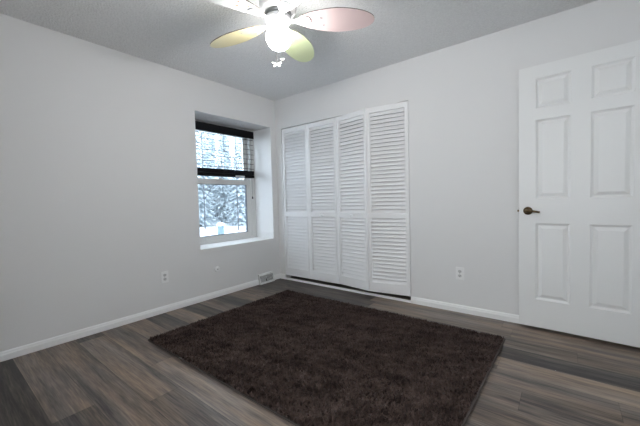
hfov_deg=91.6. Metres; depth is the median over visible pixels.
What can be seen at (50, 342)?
baseboard
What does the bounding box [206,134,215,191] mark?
tree
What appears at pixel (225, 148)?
tree
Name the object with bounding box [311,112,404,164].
wall
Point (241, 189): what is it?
tree
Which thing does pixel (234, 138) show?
tree
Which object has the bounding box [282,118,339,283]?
bifold door
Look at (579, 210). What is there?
door
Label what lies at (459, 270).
wall outlet
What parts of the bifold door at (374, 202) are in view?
door, door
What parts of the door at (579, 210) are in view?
lever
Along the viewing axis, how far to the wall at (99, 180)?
2.67 m
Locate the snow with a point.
(210, 230)
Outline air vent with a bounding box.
[258,271,274,284]
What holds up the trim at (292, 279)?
attached to the wall at (462, 98)
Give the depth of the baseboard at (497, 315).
2.84 m
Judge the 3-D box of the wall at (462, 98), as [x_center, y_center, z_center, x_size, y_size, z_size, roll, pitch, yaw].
[0.911,-0.303,3.195,3.760,2.480,0.110,0,3,38]
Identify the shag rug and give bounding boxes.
[148,290,505,425]
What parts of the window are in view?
sash, sash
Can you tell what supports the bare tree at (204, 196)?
on the snow
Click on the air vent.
(267, 277)
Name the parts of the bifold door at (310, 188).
door, door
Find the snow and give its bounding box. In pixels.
[200,218,245,236]
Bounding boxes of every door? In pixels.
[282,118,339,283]
[336,101,410,295]
[517,40,639,347]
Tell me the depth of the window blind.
3.96 m
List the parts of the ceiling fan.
fan blade, fan blade, glass globe, fan blade, fan blade, fan blade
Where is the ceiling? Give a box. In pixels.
[0,0,597,100]
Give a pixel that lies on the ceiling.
(175, 34)
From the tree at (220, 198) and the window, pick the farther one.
the tree at (220, 198)
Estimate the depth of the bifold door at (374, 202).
3.33 m
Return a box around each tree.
[196,132,218,226]
[196,133,221,228]
[199,132,215,214]
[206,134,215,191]
[207,136,233,223]
[209,138,244,230]
[210,133,217,167]
[213,135,233,202]
[223,138,245,225]
[225,138,230,169]
[230,138,241,211]
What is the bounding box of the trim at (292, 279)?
[285,277,410,302]
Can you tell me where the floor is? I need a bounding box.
[0,276,639,425]
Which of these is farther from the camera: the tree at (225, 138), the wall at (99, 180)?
the tree at (225, 138)
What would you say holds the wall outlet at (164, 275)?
attached to the wall at (99, 180)
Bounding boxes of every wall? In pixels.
[0,13,304,351]
[275,0,639,314]
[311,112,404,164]
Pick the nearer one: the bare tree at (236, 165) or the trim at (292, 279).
the trim at (292, 279)
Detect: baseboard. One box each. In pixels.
[0,273,279,361]
[411,296,544,328]
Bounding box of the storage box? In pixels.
[216,222,224,233]
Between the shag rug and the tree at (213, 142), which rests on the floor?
the shag rug
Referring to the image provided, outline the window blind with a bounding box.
[195,121,253,198]
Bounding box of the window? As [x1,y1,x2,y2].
[195,120,256,244]
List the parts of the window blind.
rail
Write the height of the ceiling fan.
0.561 m
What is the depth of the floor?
1.86 m
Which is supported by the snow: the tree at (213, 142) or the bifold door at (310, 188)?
the tree at (213, 142)
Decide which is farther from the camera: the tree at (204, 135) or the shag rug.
the tree at (204, 135)
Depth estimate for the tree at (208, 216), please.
23.03 m
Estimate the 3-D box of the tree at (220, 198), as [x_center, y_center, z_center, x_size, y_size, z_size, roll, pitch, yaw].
[-8.715,-3.020,27.365,3.003,8.234,3.076,0,3,38]
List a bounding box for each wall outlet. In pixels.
[161,271,168,283]
[456,267,463,279]
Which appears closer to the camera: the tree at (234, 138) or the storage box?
the storage box
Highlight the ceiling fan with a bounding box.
[208,0,373,66]

